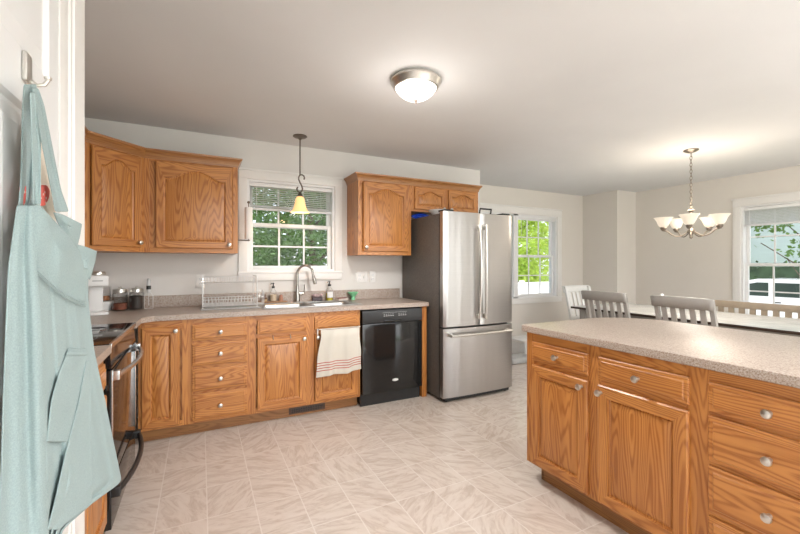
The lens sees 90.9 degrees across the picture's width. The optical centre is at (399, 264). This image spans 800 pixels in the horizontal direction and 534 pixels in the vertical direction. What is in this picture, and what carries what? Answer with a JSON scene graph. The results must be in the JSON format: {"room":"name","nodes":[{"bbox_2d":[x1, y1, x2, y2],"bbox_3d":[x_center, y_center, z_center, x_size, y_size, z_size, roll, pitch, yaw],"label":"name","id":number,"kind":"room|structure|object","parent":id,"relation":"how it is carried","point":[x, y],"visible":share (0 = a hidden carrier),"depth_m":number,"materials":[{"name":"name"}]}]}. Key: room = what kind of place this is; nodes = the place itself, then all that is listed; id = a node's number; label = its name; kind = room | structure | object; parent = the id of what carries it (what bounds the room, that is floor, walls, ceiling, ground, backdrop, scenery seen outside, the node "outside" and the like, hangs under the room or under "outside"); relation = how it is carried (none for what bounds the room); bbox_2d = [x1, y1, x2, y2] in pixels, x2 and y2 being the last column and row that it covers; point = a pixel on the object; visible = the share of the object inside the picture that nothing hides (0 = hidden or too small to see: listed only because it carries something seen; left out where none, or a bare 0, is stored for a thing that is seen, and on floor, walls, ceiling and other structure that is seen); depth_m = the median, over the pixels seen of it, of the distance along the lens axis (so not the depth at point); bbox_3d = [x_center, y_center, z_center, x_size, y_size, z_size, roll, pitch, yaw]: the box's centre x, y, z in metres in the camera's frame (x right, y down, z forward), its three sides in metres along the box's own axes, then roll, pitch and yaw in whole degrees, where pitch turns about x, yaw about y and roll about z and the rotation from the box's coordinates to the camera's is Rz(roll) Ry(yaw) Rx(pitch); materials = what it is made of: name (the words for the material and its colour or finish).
{"room":"kitchen","nodes":[
{"label":"kitchen","id":0,"kind":"room"},
{"bbox_2d":[85,118,479,418],"bbox_3d":[-0.932,0.058,3.984,4.240,2.440,0.150,0,0,-27],"label":"wall","id":1,"kind":"structure","parent":0,"point":[169,274],"depth_m":3.63,"materials":[{"name":"paint"}]},
{"bbox_2d":[85,126,145,252],"bbox_3d":[-2.166,-0.491,2.760,0.649,0.794,0.908,0,0,-27],"label":"upper cabinet","id":2,"kind":"object","parent":1,"relation":"attached to","point":[114,168],"visible":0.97,"depth_m":2.78,"materials":[{"name":"brown wood"}]},
{"bbox_2d":[144,148,242,253],"bbox_3d":[-1.710,-0.491,3.296,0.701,0.794,0.374,0,0,-27],"label":"upper cabinet","id":3,"kind":"object","parent":1,"relation":"attached to","point":[191,199],"visible":0.99,"depth_m":3.15,"materials":[{"name":"brown wood"}]},
{"bbox_3d":[-1.374,-0.377,3.452,0.110,0.369,0.040,0,0,-27],"label":"paper towel holder","id":4,"kind":"object","parent":3,"relation":"attached to","visible":0},
{"bbox_2d":[245,207,252,238],"bbox_3d":[-1.335,-0.363,3.471,0.066,0.278,0.066,0,0,-27],"label":"paper towel roll","id":5,"kind":"object","parent":4,"relation":"on","point":[248,210],"visible":1,"depth_m":3.44,"materials":[{"name":"white paper"}]},
{"bbox_2d":[196,275,204,287],"bbox_3d":[-1.761,0.148,3.474,0.070,0.116,0.010,0,0,-27],"label":"wall outlet","id":6,"kind":"object","parent":1,"relation":"attached to","point":[198,277],"visible":0.77,"depth_m":3.47,"materials":[{"name":"white plastic"}]},
{"bbox_2d":[106,288,399,309],"bbox_3d":[-1.121,0.313,3.277,2.965,0.101,0.940,0,0,-27],"label":"backsplash","id":7,"kind":"structure","parent":1,"relation":"attached to","point":[159,301],"depth_m":3.63,"materials":[{"name":"laminate"}]},
{"bbox_2d":[238,167,342,280],"bbox_3d":[-1.070,-0.370,3.892,1.010,1.045,0.170,0,0,-27],"label":"window","id":8,"kind":"structure","parent":1,"relation":"in","point":[333,270],"depth_m":3.84,"materials":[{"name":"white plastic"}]},
{"bbox_2d":[250,182,331,213],"bbox_3d":[-1.055,-0.622,3.861,0.792,0.300,0.040,0,0,-27],"label":"window blind","id":9,"kind":"object","parent":8,"relation":"attached to","point":[256,184],"visible":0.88,"depth_m":3.83,"materials":[{"name":"white plastic"}]},
{"bbox_2d":[356,272,366,282],"bbox_3d":[-0.405,0.133,4.160,0.120,0.116,0.014,0,0,-27],"label":"wall outlet","id":10,"kind":"object","parent":1,"relation":"attached to","point":[361,277],"visible":1,"depth_m":4.16,"materials":[{"name":"white plastic"}]},
{"bbox_2d":[369,271,375,281],"bbox_3d":[-0.294,0.133,4.218,0.070,0.116,0.010,0,0,-27],"label":"wall outlet","id":11,"kind":"object","parent":1,"relation":"attached to","point":[372,274],"visible":1,"depth_m":4.22,"materials":[{"name":"white plastic"}]},
{"bbox_2d":[344,172,412,255],"bbox_3d":[-0.222,-0.491,4.051,0.619,0.794,0.374,0,0,-27],"label":"upper cabinet","id":12,"kind":"object","parent":1,"relation":"attached to","point":[378,205],"visible":1,"depth_m":3.92,"materials":[{"name":"brown wood"}]},
{"bbox_2d":[411,178,481,215],"bbox_3d":[0.455,-0.720,4.394,0.900,0.336,0.374,0,0,-27],"label":"upper cabinet","id":13,"kind":"object","parent":1,"relation":"attached to","point":[426,195],"visible":0.83,"depth_m":4.23,"materials":[{"name":"brown wood"}]},
{"bbox_2d":[105,363,628,533],"bbox_3d":[1.982,1.308,1.907,7.560,0.060,7.810,0,0,-27],"label":"floor","id":14,"kind":"structure","parent":0,"point":[429,464],"depth_m":2.38,"materials":[{"name":"tile"}]},
{"bbox_2d":[85,362,106,533],"bbox_3d":[-1.411,0.840,1.317,0.654,0.876,0.745,0,0,-27],"label":"base cabinet","id":15,"kind":"object","parent":14,"relation":"on","point":[96,513],"visible":0.02,"depth_m":1.63,"materials":[{"name":"brown wood"}]},
{"bbox_2d":[94,345,110,365],"bbox_3d":[-1.426,0.383,1.309,0.640,0.038,0.745,0,0,-27],"label":"countertop","id":16,"kind":"structure","parent":15,"relation":"on","point":[102,352],"depth_m":1.66,"materials":[{"name":"stone"}]},
{"bbox_2d":[91,322,143,533],"bbox_3d":[-1.736,0.748,2.007,0.708,1.060,0.750,0,0,-27],"label":"range","id":17,"kind":"object","parent":14,"relation":"on","point":[120,365],"visible":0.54,"depth_m":2.04,"materials":[{"name":"silver metal"}]},
{"bbox_2d":[91,323,131,345],"bbox_3d":[-1.774,0.372,1.987,0.622,0.018,0.750,0,0,-27],"label":"cooktop","id":18,"kind":"object","parent":17,"relation":"in","point":[103,334],"depth_m":2.10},
{"bbox_2d":[138,320,188,441],"bbox_3d":[-1.821,0.840,3.072,0.310,0.876,0.654,0,0,-27],"label":"base cabinet","id":19,"kind":"object","parent":14,"relation":"on","point":[163,366],"visible":0.94,"depth_m":2.82,"materials":[{"name":"brown wood"}]},
{"bbox_2d":[188,316,249,433],"bbox_3d":[-1.491,0.840,3.239,0.430,0.876,0.654,0,0,-27],"label":"base cabinet","id":20,"kind":"object","parent":14,"relation":"on","point":[218,348],"visible":0.98,"depth_m":2.98,"materials":[{"name":"brown wood"}]},
{"bbox_2d":[249,310,359,423],"bbox_3d":[-0.890,0.840,3.544,0.918,0.876,0.654,0,0,-27],"label":"base cabinet","id":21,"kind":"object","parent":14,"relation":"on","point":[283,369],"visible":0.63,"depth_m":3.23,"materials":[{"name":"brown wood"}]},
{"bbox_2d":[90,288,428,327],"bbox_3d":[-1.121,0.332,3.277,2.965,0.138,0.940,0,0,-27],"label":"countertop","id":22,"kind":"structure","parent":21,"relation":"on","point":[165,307],"depth_m":3.34,"materials":[{"name":"laminate"}]},
{"bbox_2d":[88,271,108,315],"bbox_3d":[-2.209,0.207,2.871,0.130,0.313,0.200,0,0,-39],"label":"coffee maker","id":23,"kind":"object","parent":22,"relation":"on","point":[98,279],"visible":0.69,"depth_m":2.85,"materials":[{"name":"white plastic"}]},
{"bbox_2d":[103,296,112,310],"bbox_3d":[-2.328,0.268,3.097,0.112,0.190,0.112,0,0,-27],"label":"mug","id":24,"kind":"object","parent":22,"relation":"on","point":[107,304],"visible":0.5,"depth_m":3.08,"materials":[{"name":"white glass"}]},
{"bbox_2d":[113,286,126,309],"bbox_3d":[-2.216,0.268,3.115,0.104,0.191,0.104,0,0,-27],"label":"storage jar","id":25,"kind":"object","parent":22,"relation":"on","point":[116,306],"visible":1,"depth_m":3.08,"materials":[{"name":"clear glass"}]},
{"bbox_2d":[129,286,143,308],"bbox_3d":[-2.118,0.268,3.164,0.104,0.191,0.104,0,0,-27],"label":"storage jar","id":26,"kind":"object","parent":22,"relation":"on","point":[135,301],"visible":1,"depth_m":3.13,"materials":[{"name":"clear glass"}]},
{"bbox_2d":[144,278,152,308],"bbox_3d":[-2.055,0.238,3.218,0.064,0.250,0.064,0,0,-27],"label":"milk frother","id":27,"kind":"object","parent":22,"relation":"on","point":[148,284],"visible":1,"depth_m":3.21,"materials":[{"name":"silver metal"}]},
{"bbox_2d":[201,275,263,310],"bbox_3d":[-1.424,0.228,3.342,0.482,0.270,0.330,0,0,-27],"label":"dish rack","id":28,"kind":"object","parent":22,"relation":"on","point":[223,305],"visible":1,"depth_m":3.29,"materials":[{"name":"silver metal"}]},
{"bbox_2d":[203,276,255,283],"bbox_3d":[-1.448,0.128,3.341,0.405,0.055,0.236,0,0,-27],"label":"basket","id":29,"kind":"object","parent":28,"relation":"on","point":[254,277],"depth_m":3.31,"materials":[{"name":"silver metal"}]},
{"bbox_2d":[203,296,256,306],"bbox_3d":[-1.441,0.308,3.328,0.405,0.055,0.286,0,0,-27],"label":"basket","id":30,"kind":"object","parent":28,"relation":"on","point":[251,303],"depth_m":3.29,"materials":[{"name":"silver metal"}]},
{"bbox_2d":[201,305,260,310],"bbox_3d":[-1.438,0.357,3.335,0.450,0.012,0.330,0,0,-27],"label":"drip tray","id":31,"kind":"object","parent":28,"relation":"on","point":[208,307],"depth_m":3.21,"materials":[{"name":"white plastic"}]},
{"bbox_2d":[294,264,316,301],"bbox_3d":[-0.914,0.180,3.808,0.212,0.366,0.063,0,0,-7],"label":"faucet","id":32,"kind":"object","parent":22,"relation":"on","point":[297,294],"visible":0.95,"depth_m":3.79,"materials":[{"name":"silver metal"}]},
{"bbox_2d":[256,300,361,308],"bbox_3d":[-0.829,0.449,3.593,0.866,0.182,0.476,0,0,-27],"label":"sink","id":33,"kind":"object","parent":22,"relation":"in","point":[328,302],"visible":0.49,"depth_m":3.67,"materials":[{"name":"metal"}]},
{"bbox_2d":[258,300,287,302],"bbox_3d":[-1.194,0.350,3.694,0.260,0.012,0.070,0,0,-27],"label":"wooden tray","id":34,"kind":"object","parent":33,"relation":"on","point":[283,300],"visible":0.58,"depth_m":3.67,"materials":[{"name":"brown wood"}]},
{"bbox_2d":[270,283,275,300],"bbox_3d":[-1.190,0.257,3.696,0.061,0.173,0.061,0,0,-27],"label":"soap dispenser","id":35,"kind":"object","parent":34,"relation":"on","point":[272,296],"visible":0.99,"depth_m":3.68,"materials":[{"name":"clear glass"}]},
{"bbox_2d":[336,297,347,300],"bbox_3d":[-0.581,0.345,3.943,0.100,0.024,0.060,0,0,-38],"label":"sponge","id":36,"kind":"object","parent":33,"relation":"on","point":[341,298],"visible":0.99,"depth_m":3.93,"materials":[{"name":"plastic"}]},
{"bbox_2d":[312,294,322,300],"bbox_3d":[-0.820,0.327,3.895,0.107,0.072,0.052,0,0,-27],"label":"sponge caddy","id":37,"kind":"object","parent":22,"relation":"on","point":[315,297],"visible":0.91,"depth_m":3.88,"materials":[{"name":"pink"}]},
{"bbox_2d":[326,281,332,300],"bbox_3d":[-0.708,0.264,3.951,0.073,0.198,0.073,0,0,-27],"label":"soap dispenser","id":38,"kind":"object","parent":22,"relation":"on","point":[329,295],"visible":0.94,"depth_m":3.92,"materials":[{"name":"clear glass"}]},
{"bbox_2d":[348,292,357,299],"bbox_3d":[-0.483,0.323,4.049,0.114,0.080,0.113,0,0,-27],"label":"measuring cup","id":39,"kind":"object","parent":22,"relation":"on","point":[352,294],"visible":1,"depth_m":4.02,"materials":[{"name":"green plastic"}]},
{"bbox_2d":[289,402,324,414],"bbox_3d":[-0.792,1.232,3.365,0.310,0.055,0.010,0,0,-27],"label":"vent register","id":40,"kind":"object","parent":21,"relation":"attached to","point":[319,406],"visible":1,"depth_m":3.36,"materials":[{"name":"brown metal"}]},
{"bbox_2d":[316,327,360,377],"bbox_3d":[-0.515,0.744,3.336,0.393,0.390,0.056,0,0,-27],"label":"dish towel","id":41,"kind":"object","parent":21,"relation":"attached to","point":[339,352],"visible":1,"depth_m":3.33,"materials":[{"name":"white fabric"}]},
{"bbox_2d":[317,325,360,335],"bbox_3d":[-0.519,0.573,3.379,0.382,0.070,0.042,0,0,-27],"label":"towel bar","id":42,"kind":"object","parent":21,"relation":"attached to","point":[359,326],"visible":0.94,"depth_m":3.36,"materials":[{"name":"silver metal"}]},
{"bbox_2d":[357,307,421,406],"bbox_3d":[-0.198,0.841,3.896,0.610,0.874,0.632,0,0,-27],"label":"dishwasher","id":43,"kind":"object","parent":14,"relation":"on","point":[390,338],"visible":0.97,"depth_m":3.62,"materials":[{"name":"black metal"}]},
{"bbox_2d":[419,306,426,396],"bbox_3d":[0.099,0.840,4.073,0.050,0.876,0.604,0,0,-27],"label":"end panel","id":44,"kind":"object","parent":14,"relation":"on","point":[422,389],"visible":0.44,"depth_m":3.80,"materials":[{"name":"brown wood"}]},
{"bbox_2d":[402,209,512,401],"bbox_3d":[0.598,0.383,4.124,0.828,1.790,0.914,0,0,-27],"label":"refrigerator","id":45,"kind":"object","parent":14,"relation":"on","point":[459,263],"visible":0.98,"depth_m":3.77,"materials":[{"name":"silver metal"}]},
{"bbox_2d":[411,213,428,218],"bbox_3d":[0.226,-0.514,4.221,0.240,0.069,0.135,0,0,-27],"label":"plastic bag","id":46,"kind":"object","parent":45,"relation":"on","point":[419,215],"visible":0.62,"depth_m":4.16,"materials":[{"name":"blue plastic"}]},
{"bbox_2d":[428,209,441,214],"bbox_3d":[0.401,-0.510,3.942,0.234,0.062,0.234,0,0,-27],"label":"serving bowl","id":47,"kind":"object","parent":45,"relation":"on","point":[432,211],"visible":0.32,"depth_m":3.87,"materials":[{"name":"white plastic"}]},
{"bbox_2d":[479,208,491,213],"bbox_3d":[0.784,-0.521,4.104,0.340,0.086,0.359,0,0,-27],"label":"baking tray","id":48,"kind":"object","parent":45,"relation":"on","point":[480,209],"visible":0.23,"depth_m":3.94,"materials":[{"name":"silver metal"}]},
{"bbox_2d":[512,335,526,353],"bbox_3d":[1.856,1.160,5.627,0.550,0.235,0.370,0,0,-27],"label":"storage box","id":49,"kind":"object","parent":14,"relation":"on","point":[519,343],"visible":0.21,"depth_m":5.48,"materials":[{"name":"white paint"}]},
{"bbox_2d":[512,353,526,364],"bbox_3d":[1.546,1.238,5.178,0.400,0.080,0.240,0,0,-27],"label":"floor cushion","id":50,"kind":"object","parent":14,"relation":"on","point":[518,358],"visible":0.41,"depth_m":5.07,"materials":[{"name":"white fabric"}]},
{"bbox_2d":[527,332,601,515],"bbox_3d":[1.111,0.840,2.292,0.654,0.876,0.451,0,0,-27],"label":"base cabinet","id":51,"kind":"object","parent":14,"relation":"on","point":[560,372],"visible":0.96,"depth_m":2.12,"materials":[{"name":"brown wood"}]},
{"bbox_2d":[522,317,799,388],"bbox_3d":[1.643,0.383,1.640,0.966,0.038,2.160,0,0,-27],"label":"countertop","id":52,"kind":"structure","parent":51,"relation":"on","point":[767,357],"depth_m":1.82,"materials":[{"name":"stone"}]},
{"bbox_2d":[562,285,593,319],"bbox_3d":[2.571,0.784,5.254,0.480,0.988,0.627,0,0,-22],"label":"dining chair","id":53,"kind":"object","parent":14,"relation":"on","point":[567,290],"visible":0.29,"depth_m":5.43,"materials":[{"name":"white paint"}]},
{"bbox_2d":[581,290,630,317],"bbox_3d":[2.337,0.776,4.184,0.627,1.003,0.490,0,0,-27],"label":"dining chair","id":54,"kind":"object","parent":14,"relation":"on","point":[588,296],"visible":0.34,"depth_m":4.05,"materials":[{"name":"grey paint"}]},
{"bbox_2d":[594,346,696,533],"bbox_3d":[1.317,0.840,1.886,0.654,0.876,0.460,0,0,-27],"label":"base cabinet","id":55,"kind":"object","parent":14,"relation":"on","point":[645,408],"visible":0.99,"depth_m":1.72,"materials":[{"name":"brown wood"}]},
{"bbox_2d":[650,295,717,326],"bbox_3d":[2.659,0.776,3.506,0.627,1.003,0.490,0,0,-27],"label":"dining chair","id":56,"kind":"object","parent":14,"relation":"on","point":[703,305],"visible":0.32,"depth_m":3.35,"materials":[{"name":"grey paint"}]},
{"bbox_2d":[571,303,799,336],"bbox_3d":[3.108,0.898,4.059,1.016,0.760,2.370,0,0,-27],"label":"dining table","id":57,"kind":"object","parent":14,"relation":"on","point":[749,322],"visible":0.36,"depth_m":3.77,"materials":[{"name":"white wood"}]},
{"bbox_2d":[697,367,799,533],"bbox_3d":[1.525,0.840,1.476,0.654,0.876,0.460,0,0,-27],"label":"base cabinet","id":58,"kind":"object","parent":14,"relation":"on","point":[748,429],"visible":1,"depth_m":1.41,"materials":[{"name":"brown wood"}]},
{"bbox_2d":[715,300,799,318],"bbox_3d":[3.731,0.844,3.938,0.456,0.868,1.750,0,0,-27],"label":"bench","id":59,"kind":"object","parent":14,"relation":"on","point":[752,306],"visible":0.08,"depth_m":4.18,"materials":[{"name":"beige wood"}]},
{"bbox_2d":[85,0,799,195],"bbox_3d":[1.982,-1.237,1.907,7.560,0.150,7.810,0,0,-27],"label":"ceiling","id":60,"kind":"structure","parent":0,"point":[572,97],"depth_m":2.46,"materials":[{"name":"paint"}]},
{"bbox_2d":[291,134,308,213],"bbox_3d":[-0.904,-0.816,3.560,0.168,0.692,0.168,0,0,-27],"label":"pendant lamp","id":61,"kind":"object","parent":60,"relation":"hanging from","point":[299,207],"visible":1,"depth_m":3.54,"materials":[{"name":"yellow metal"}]},
{"bbox_2d":[390,68,440,103],"bbox_3d":[0.099,-1.084,2.469,0.320,0.156,0.320,0,0,-27],"label":"ceiling light","id":62,"kind":"object","parent":60,"relation":"attached to","point":[415,85],"visible":1,"depth_m":2.38,"materials":[{"name":"white glass"}]},
{"bbox_2d":[654,148,730,238],"bbox_3d":[2.967,-0.710,3.983,0.625,0.905,0.614,0,0,-27],"label":"chandelier","id":63,"kind":"object","parent":60,"relation":"hanging from","point":[719,219],"visible":1,"depth_m":3.99,"materials":[{"name":"white glass"}]},
{"bbox_2d":[480,184,582,335],"bbox_3d":[2.143,0.058,6.277,3.320,2.440,0.150,0,0,-27],"label":"wall","id":64,"kind":"structure","parent":0,"point":[571,205],"depth_m":6.40,"materials":[{"name":"paint"}]},
{"bbox_2d":[480,203,562,303],"bbox_3d":[1.744,-0.145,6.053,1.965,1.495,0.170,0,0,-27],"label":"window","id":65,"kind":"structure","parent":64,"relation":"in","point":[555,228],"depth_m":6.24,"materials":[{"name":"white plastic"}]},
{"bbox_2d":[518,216,554,234],"bbox_3d":[2.159,-0.598,6.225,0.790,0.300,0.040,0,0,-27],"label":"window blind","id":66,"kind":"object","parent":65,"relation":"attached to","point":[519,217],"visible":1,"depth_m":6.20,"materials":[{"name":"white fabric"}]},
{"bbox_2d":[583,190,635,304],"bbox_3d":[3.453,0.058,6.513,0.470,2.440,0.615,0,0,-27],"label":"wall","id":67,"kind":"structure","parent":0,"point":[609,218],"depth_m":6.31,"materials":[{"name":"paint"}]},
{"bbox_2d":[636,165,799,311],"bbox_3d":[5.321,0.058,3.513,0.150,2.440,7.655,0,0,-27],"label":"wall","id":68,"kind":"structure","parent":0,"point":[667,264],"depth_m":5.59,"materials":[{"name":"paint"}]},
{"bbox_2d":[731,191,799,313],"bbox_3d":[4.670,-0.027,4.753,0.170,1.660,1.045,0,0,-27],"label":"window","id":69,"kind":"structure","parent":68,"relation":"in","point":[742,237],"depth_m":5.10,"materials":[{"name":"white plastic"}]},
{"bbox_2d":[744,203,799,230],"bbox_3d":[4.640,-0.577,4.738,0.040,0.300,0.807,0,0,-27],"label":"window blind","id":70,"kind":"object","parent":69,"relation":"attached to","point":[749,212],"visible":1,"depth_m":4.84,"materials":[{"name":"white plastic"}]},
{"bbox_3d":[0.065,0.058,-0.924,0.120,2.440,4.492,0,0,-27],"label":"wall","id":71,"kind":"structure","parent":0,"visible":0},
{"bbox_2d":[0,0,57,470],"bbox_3d":[-0.614,0.258,0.594,0.112,2.020,0.767,0,0,-27],"label":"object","id":72,"kind":"structure","parent":71,"relation":"in","point":[31,26],"depth_m":0.72,"materials":[{"name":"white paint"}]},
{"bbox_2d":[22,50,52,86],"bbox_3d":[-0.709,-0.374,0.765,0.026,0.058,0.049,0,0,23],"label":"hook","id":73,"kind":"object","parent":72,"relation":"attached to","point":[26,58],"visible":0.88,"depth_m":0.75,"materials":[{"name":"silver metal"}]},
{"bbox_2d":[19,144,55,221],"bbox_3d":[-0.701,-0.168,0.761,0.012,0.319,0.187,0,0,-27],"label":"apron","id":74,"kind":"object","parent":73,"relation":"hanging from","point":[47,205],"visible":0.21,"depth_m":0.79,"materials":[{"name":"beige fabric"}]},
{"bbox_2d":[0,84,120,533],"bbox_3d":[-0.702,0.189,0.847,0.053,1.024,0.599,0,0,-23],"label":"apron","id":75,"kind":"object","parent":72,"relation":"hanging from","point":[59,457],"visible":1,"depth_m":0.70,"materials":[{"name":"fabric"}]},
{"bbox_2d":[58,0,84,533],"bbox_3d":[-0.848,0.058,1.019,0.010,2.440,0.199,0,0,-27],"label":"trim","id":76,"kind":"structure","parent":71,"relation":"attached to","point":[71,13],"depth_m":1.01,"materials":[{"name":"white paint"}]},
{"label":"outside","id":77,"kind":"structure","parent":0,"visible":0},
{"bbox_3d":[5.252,1.943,20.601,7.000,0.070,48.000,0,0,-27],"label":"driveway","id":78,"kind":"object","parent":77,"visible":0},
{"bbox_2d":[518,220,548,281],"bbox_3d":[5.660,-1.895,18.867,5.610,7.650,6.319,0,0,17],"label":"tree","id":79,"kind":"object","parent":78,"relation":"on","point":[543,243],"visible":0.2,"depth_m":17.47,"materials":[{"name":"green plant"}]},
{"bbox_2d":[750,278,799,318],"bbox_3d":[10.973,1.158,11.393,1.838,1.500,4.600,0,0,-27],"label":"car","id":80,"kind":"object","parent":78,"relation":"on","point":[781,284],"visible":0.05,"depth_m":10.84,"materials":[{"name":"white paint"}]},
{"bbox_2d":[751,207,799,276],"bbox_3d":[8.650,-0.101,8.391,2.666,4.061,2.388,0,0,2],"label":"tree","id":81,"kind":"object","parent":78,"relation":"on","point":[757,228],"visible":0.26,"depth_m":8.76,"materials":[{"name":"green plant"}]},
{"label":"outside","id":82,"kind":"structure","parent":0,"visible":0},
{"bbox_3d":[6.596,1.978,20.162,90.000,0.100,90.000,0,0,-27],"label":"ground","id":83,"kind":"structure","parent":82,"visible":0},
{"bbox_2d":[253,188,322,265],"bbox_3d":[-3.480,-0.363,7.589,4.253,4.590,4.818,0,0,-7],"label":"tree","id":84,"kind":"object","parent":83,"relation":"on","point":[259,260],"visible":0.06,"depth_m":7.44,"materials":[{"name":"green plant"}]},
{"bbox_2d":[253,188,326,265],"bbox_3d":[-1.940,-0.558,8.670,4.019,4.978,3.987,0,0,-37],"label":"tree","id":85,"kind":"object","parent":83,"relation":"on","point":[314,260],"visible":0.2,"depth_m":7.87,"materials":[{"name":"green plant"}]},
{"bbox_2d":[253,188,326,265],"bbox_3d":[-4.431,-2.159,11.744,7.859,8.179,7.215,0,0,26],"label":"tree","id":86,"kind":"object","parent":83,"relation":"on","point":[283,255],"visible":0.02,"depth_m":11.37,"materials":[{"name":"green plant"}]},
{"bbox_2d":[255,190,326,265],"bbox_3d":[-2.356,-1.454,12.972,6.837,6.769,6.187,0,0,18],"label":"tree","id":87,"kind":"object","parent":83,"relation":"on","point":[285,190],"visible":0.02,"depth_m":12.17,"materials":[{"name":"green plant"}]},
{"bbox_2d":[518,220,546,247],"bbox_3d":[3.620,-3.913,25.459,14.687,11.995,14.408,0,0,-34],"label":"tree","id":88,"kind":"object","parent":83,"relation":"on","point":[523,220],"visible":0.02,"depth_m":24.80,"materials":[{"name":"green plant"}]},
{"bbox_2d":[750,260,799,279],"bbox_3d":[15.127,0.916,13.287,1.301,2.295,14.234,0,0,-27],"label":"hedge","id":89,"kind":"object","parent":83,"relation":"on","point":[756,272],"visible":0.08,"depth_m":14.76,"materials":[{"name":"green plant"}]},
{"bbox_2d":[751,208,799,266],"bbox_3d":[22.261,-2.172,18.012,9.200,8.200,21.000,0,0,-27],"label":"house","id":90,"kind":"structure","parent":83,"relation":"on","point":[761,253],"depth_m":18.46,"materials":[{"name":"white"}]},
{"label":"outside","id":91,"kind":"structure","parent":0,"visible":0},
{"bbox_3d":[2.154,1.918,10.790,7.200,0.020,7.700,0,0,-27],"label":"patio slab","id":92,"kind":"object","parent":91,"visible":0},
{"bbox_2d":[518,280,548,293],"bbox_3d":[2.858,1.218,11.988,7.060,1.420,0.140,0,0,-27],"label":"fence","id":93,"kind":"object","parent":92,"relation":"on","point":[522,285],"visible":0.09,"depth_m":12.66,"materials":[{"name":"white plastic"}]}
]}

